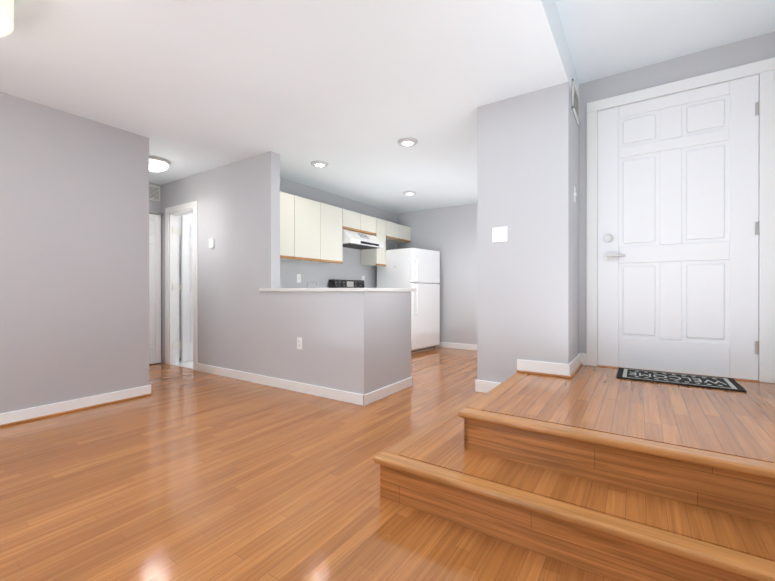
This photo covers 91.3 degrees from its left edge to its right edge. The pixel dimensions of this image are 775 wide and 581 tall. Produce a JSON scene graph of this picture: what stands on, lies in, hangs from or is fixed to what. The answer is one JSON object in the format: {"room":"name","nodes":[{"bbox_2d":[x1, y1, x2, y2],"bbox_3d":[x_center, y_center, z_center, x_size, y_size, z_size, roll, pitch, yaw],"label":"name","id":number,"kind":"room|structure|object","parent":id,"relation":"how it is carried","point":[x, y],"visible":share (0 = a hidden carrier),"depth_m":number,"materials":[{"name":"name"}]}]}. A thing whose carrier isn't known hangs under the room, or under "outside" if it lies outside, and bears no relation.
{"room":"living room","nodes":[
{"label":"living room","id":0,"kind":"room"},
{"bbox_2d":[0,92,148,413],"bbox_3d":[-4.400,-0.235,1.990,1.713,2.460,5.070,0,0,34],"label":"wall","id":1,"kind":"structure","parent":0,"point":[74,256],"depth_m":3.12,"materials":[{"name":"grey paint"}]},
{"bbox_2d":[0,342,585,426],"bbox_3d":[-1.168,0.752,2.503,6.290,0.485,9.300,0,0,34],"label":"baseboard","id":2,"kind":"structure","parent":1,"relation":"attached to","point":[573,366],"depth_m":3.33,"materials":[{"name":"white wood"}]},
{"bbox_2d":[149,182,160,364],"bbox_3d":[-3.386,-0.240,4.955,0.120,2.460,0.990,0,0,34],"label":"wall","id":3,"kind":"structure","parent":0,"point":[155,206],"depth_m":5.17,"materials":[{"name":"grey paint"}]},
{"bbox_2d":[149,184,159,201],"bbox_3d":[-3.283,-1.335,4.989,0.012,0.210,0.545,0,0,34],"label":"air vent","id":4,"kind":"object","parent":3,"relation":"in","point":[154,192],"visible":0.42,"depth_m":5.15,"materials":[{"name":"grey metal"}]},
{"bbox_2d":[149,211,161,214],"bbox_3d":[-3.344,-1.065,4.870,0.038,0.030,0.838,0,0,34],"label":"closet track","id":5,"kind":"object","parent":3,"relation":"attached to","point":[154,212],"visible":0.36,"depth_m":5.13,"materials":[{"name":"white metal"}]},
{"bbox_2d":[149,214,160,363],"bbox_3d":[-3.318,-0.032,4.881,0.065,2.020,0.758,0,0,34],"label":"closet door","id":6,"kind":"structure","parent":5,"relation":"hanging from","point":[154,288],"depth_m":5.14,"materials":[{"name":"white wood"}]},
{"bbox_2d":[171,358,192,368],"bbox_3d":[-1.996,0.986,5.666,1.650,0.006,1.950,0,0,34],"label":"floor","id":7,"kind":"structure","parent":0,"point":[188,364],"depth_m":5.09,"materials":[{"name":"white"}]},
{"bbox_2d":[179,213,192,357],"bbox_3d":[-2.670,-0.242,6.249,0.120,2.460,1.960,0,0,34],"label":"wall","id":8,"kind":"structure","parent":0,"point":[189,215],"depth_m":5.56,"materials":[{"name":"white paint"}]},
{"bbox_2d":[161,151,372,394],"bbox_3d":[-1.684,-0.239,4.345,3.630,2.460,0.120,0,0,34],"label":"wall","id":9,"kind":"structure","parent":0,"point":[357,342],"depth_m":4.09,"materials":[{"name":"grey paint"}]},
{"bbox_2d":[165,201,197,370],"bbox_3d":[-2.663,-0.070,4.987,0.770,2.120,0.136,0,0,34],"label":"door frame","id":10,"kind":"structure","parent":9,"relation":"attached to","point":[173,214],"depth_m":5.11,"materials":[{"name":"white wood"}]},
{"bbox_2d":[181,216,192,361],"bbox_3d":[-2.674,-0.033,5.460,0.034,2.020,0.580,0,0,34],"label":"bathroom door","id":11,"kind":"structure","parent":9,"relation":"in","point":[187,288],"depth_m":5.27,"materials":[{"name":"white wood"}]},
{"bbox_2d":[209,239,213,247],"bbox_3d":[-2.112,-0.574,4.541,0.090,0.110,0.026,0,0,34],"label":"thermostat","id":12,"kind":"object","parent":9,"relation":"attached to","point":[211,243],"visible":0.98,"depth_m":4.52,"materials":[{"name":"white plastic"}]},
{"bbox_2d":[297,337,301,348],"bbox_3d":[-0.866,0.512,3.725,0.072,0.116,0.009,0,0,34],"label":"outlet","id":13,"kind":"object","parent":9,"relation":"attached to","point":[299,342],"visible":1,"depth_m":3.72,"materials":[{"name":"white plastic"}]},
{"bbox_2d":[0,0,578,213],"bbox_3d":[-1.775,-1.687,2.933,5.380,0.440,9.550,0,0,34],"label":"ceiling","id":14,"kind":"structure","parent":0,"point":[351,93],"depth_m":2.60,"materials":[{"name":"white paint"}]},
{"bbox_2d":[0,0,13,36],"bbox_3d":[-2.052,-1.387,1.694,0.540,0.155,0.540,0,0,34],"label":"drum ceiling light","id":15,"kind":"object","parent":14,"relation":"attached to","point":[6,17],"visible":1,"depth_m":1.83,"materials":[{"name":"beige fabric"}]},
{"bbox_2d":[149,156,170,172],"bbox_3d":[-2.628,-1.401,4.251,0.340,0.135,0.340,0,0,34],"label":"light","id":16,"kind":"object","parent":14,"relation":"attached to","point":[157,164],"visible":0.71,"depth_m":4.19,"materials":[{"name":"white glass"}]},
{"bbox_2d":[311,161,327,167],"bbox_3d":[-0.781,-1.456,4.356,0.200,0.026,0.200,0,0,34],"label":"recessed light","id":17,"kind":"object","parent":14,"relation":"in","point":[320,164],"visible":0.98,"depth_m":4.32,"materials":[{"name":"grey glass"}]},
{"bbox_2d":[398,138,417,146],"bbox_3d":[0.199,-1.455,3.716,0.200,0.026,0.200,0,0,34],"label":"recessed light","id":18,"kind":"object","parent":14,"relation":"in","point":[407,142],"visible":0.98,"depth_m":3.68,"materials":[{"name":"grey glass"}]},
{"bbox_2d":[403,191,415,194],"bbox_3d":[0.329,-1.458,5.647,0.200,0.026,0.200,0,0,34],"label":"recessed light","id":19,"kind":"object","parent":14,"relation":"in","point":[409,192],"visible":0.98,"depth_m":5.61,"materials":[{"name":"grey"}]},
{"bbox_2d":[0,347,611,580],"bbox_3d":[-1.213,1.044,2.563,6.730,0.100,9.550,0,0,34],"label":"floor","id":20,"kind":"structure","parent":0,"point":[183,474],"depth_m":1.86,"materials":[{"name":"brown wood"}]},
{"bbox_2d":[329,279,363,287],"bbox_3d":[-0.379,0.406,5.731,0.671,1.165,0.760,0,0,34],"label":"stove","id":21,"kind":"object","parent":20,"relation":"on","point":[335,283],"visible":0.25,"depth_m":5.79,"materials":[{"name":"black metal"}]},
{"bbox_2d":[377,248,439,352],"bbox_3d":[0.379,0.150,6.476,0.835,1.675,0.762,0,0,42],"label":"fridge","id":22,"kind":"object","parent":20,"relation":"on","point":[418,269],"visible":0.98,"depth_m":6.19,"materials":[{"name":"white metal"}]},
{"bbox_2d":[280,177,395,287],"bbox_3d":[-0.772,-0.241,5.889,0.120,2.460,3.460,0,0,34],"label":"wall","id":23,"kind":"structure","parent":0,"point":[350,267],"depth_m":5.64,"materials":[{"name":"grey paint"}]},
{"bbox_2d":[280,191,295,258],"bbox_3d":[-1.396,-0.795,4.545,0.322,0.770,0.453,0,0,34],"label":"upper cabinet","id":24,"kind":"object","parent":23,"relation":"attached to","point":[287,201],"depth_m":4.55,"materials":[{"name":"beige laminate"}]},
{"bbox_2d":[297,274,300,282],"bbox_3d":[-1.197,-0.175,5.126,0.016,0.116,0.075,0,0,34],"label":"outlet","id":25,"kind":"object","parent":23,"relation":"attached to","point":[298,278],"visible":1,"depth_m":5.12,"materials":[{"name":"white plastic"}]},
{"bbox_2d":[284,196,323,262],"bbox_3d":[-1.146,-0.795,4.922,0.322,0.770,0.452,0,0,34],"label":"upper cabinet","id":26,"kind":"object","parent":23,"relation":"attached to","point":[310,230],"depth_m":4.87,"materials":[{"name":"beige laminate"}]},
{"bbox_2d":[324,204,343,262],"bbox_3d":[-0.895,-0.796,5.299,0.322,0.770,0.453,0,0,34],"label":"upper cabinet","id":27,"kind":"object","parent":23,"relation":"attached to","point":[333,216],"depth_m":5.24,"materials":[{"name":"beige laminate"}]},
{"bbox_2d":[344,209,363,230],"bbox_3d":[-0.654,-1.049,5.663,0.322,0.265,0.413,0,0,34],"label":"upper cabinet","id":28,"kind":"object","parent":23,"relation":"attached to","point":[353,221],"depth_m":5.61,"materials":[{"name":"beige laminate"}]},
{"bbox_2d":[342,229,382,249],"bbox_3d":[-0.480,-0.788,5.795,0.463,0.218,0.806,0,0,34],"label":"range hood","id":29,"kind":"object","parent":23,"relation":"attached to","point":[355,240],"visible":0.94,"depth_m":5.64,"materials":[{"name":"white metal"}]},
{"bbox_2d":[356,215,375,234],"bbox_3d":[-0.425,-1.049,6.007,0.322,0.265,0.413,0,0,34],"label":"upper cabinet","id":30,"kind":"object","parent":23,"relation":"attached to","point":[369,222],"depth_m":5.94,"materials":[{"name":"beige laminate"}]},
{"bbox_2d":[361,218,387,265],"bbox_3d":[-0.232,-0.807,6.297,0.322,0.750,0.276,0,0,34],"label":"upper cabinet","id":31,"kind":"object","parent":23,"relation":"attached to","point":[369,257],"depth_m":6.21,"materials":[{"name":"beige laminate"}]},
{"bbox_2d":[388,221,399,238],"bbox_3d":[-0.039,-1.050,6.587,0.322,0.265,0.412,0,0,34],"label":"upper cabinet","id":32,"kind":"object","parent":23,"relation":"attached to","point":[393,228],"depth_m":6.52,"materials":[{"name":"beige laminate"}]},
{"bbox_2d":[388,225,410,242],"bbox_3d":[0.189,-1.051,6.930,0.322,0.265,0.412,0,0,34],"label":"upper cabinet","id":33,"kind":"object","parent":23,"relation":"attached to","point":[405,232],"depth_m":6.85,"materials":[{"name":"beige laminate"}]},
{"bbox_2d":[373,292,410,390],"bbox_3d":[0.005,0.498,3.717,0.120,0.988,0.700,0,0,34],"label":"wall","id":34,"kind":"structure","parent":0,"point":[391,310],"depth_m":3.66,"materials":[{"name":"grey paint"}]},
{"bbox_2d":[396,203,476,344],"bbox_3d":[1.406,-0.242,6.446,2.890,2.460,0.120,0,0,34],"label":"wall","id":35,"kind":"structure","parent":0,"point":[449,234],"depth_m":6.55,"materials":[{"name":"grey paint"}]},
{"bbox_2d":[477,82,578,382],"bbox_3d":[1.182,-0.382,3.119,0.660,2.750,0.690,0,0,34],"label":"wall","id":36,"kind":"structure","parent":0,"point":[527,182],"depth_m":2.82,"materials":[{"name":"grey paint"}]},
{"bbox_2d":[492,226,507,242],"bbox_3d":[0.862,-0.436,2.909,0.118,0.118,0.012,0,0,34],"label":"light switch","id":37,"kind":"object","parent":36,"relation":"attached to","point":[499,234],"visible":1,"depth_m":2.91,"materials":[{"name":"white plastic"}]},
{"bbox_2d":[574,186,576,202],"bbox_3d":[1.427,-0.737,2.877,0.016,0.116,0.072,0,0,34],"label":"light switch","id":38,"kind":"object","parent":36,"relation":"attached to","point":[575,194],"visible":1,"depth_m":2.87,"materials":[{"name":"white plastic"}]},
{"bbox_2d":[572,78,578,124],"bbox_3d":[1.445,-1.446,2.906,0.012,0.220,0.330,0,0,34],"label":"air vent","id":39,"kind":"object","parent":36,"relation":"attached to","point":[575,102],"visible":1,"depth_m":2.87,"materials":[{"name":"grey metal"}]},
{"bbox_2d":[374,392,774,580],"bbox_3d":[1.111,0.898,1.931,1.860,0.195,1.470,0,0,34],"label":"stair step","id":40,"kind":"structure","parent":0,"point":[434,467],"depth_m":1.43,"materials":[{"name":"brown wood"}]},
{"bbox_2d":[458,365,774,524],"bbox_3d":[1.467,0.702,2.187,1.550,0.195,1.690,0,0,34],"label":"landing","id":41,"kind":"structure","parent":0,"point":[710,448],"depth_m":1.71,"materials":[{"name":"brown wood"}]},
{"bbox_2d":[616,368,746,391],"bbox_3d":[1.974,0.598,2.606,0.670,0.009,0.390,0,0,34],"label":"doormat","id":42,"kind":"object","parent":41,"relation":"on","point":[730,384],"visible":1,"depth_m":2.55,"materials":[{"name":"grey rubber"}]},
{"bbox_2d":[555,0,774,83],"bbox_3d":[0.285,-1.802,-0.021,1.320,0.200,6.910,0,0,34],"label":"ceiling","id":43,"kind":"structure","parent":0,"point":[605,38],"depth_m":2.46,"materials":[{"name":"white paint"}]},
{"bbox_2d":[579,31,774,352],"bbox_3d":[2.164,-0.456,2.808,1.320,2.900,0.120,0,0,34],"label":"wall","id":44,"kind":"structure","parent":0,"point":[743,52],"depth_m":2.88,"materials":[{"name":"grey paint"}]},
{"bbox_2d":[598,75,759,379],"bbox_3d":[2.089,-0.427,2.787,0.952,2.049,0.092,0,0,34],"label":"front door","id":45,"kind":"structure","parent":44,"relation":"in","point":[678,232],"depth_m":2.76,"materials":[{"name":"white wood"}]},
{"bbox_2d":[586,57,774,383],"bbox_3d":[2.097,-0.464,2.805,1.105,2.135,0.080,0,0,34],"label":"door frame","id":46,"kind":"structure","parent":44,"relation":"attached to","point":[765,68],"depth_m":2.53,"materials":[{"name":"white painted wood"}]},
{"bbox_3d":[-0.297,0.554,4.934,1.721,0.873,2.382,0,0,34],"label":"base cabinet","id":47,"kind":"object","parent":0,"visible":0},
{"bbox_2d":[259,288,415,291],"bbox_3d":[-0.720,0.042,4.170,1.865,0.148,0.930,0,0,34],"label":"countertop","id":48,"kind":"structure","parent":47,"relation":"on","point":[337,289],"depth_m":3.57,"materials":[{"name":"white laminate"}]}
]}

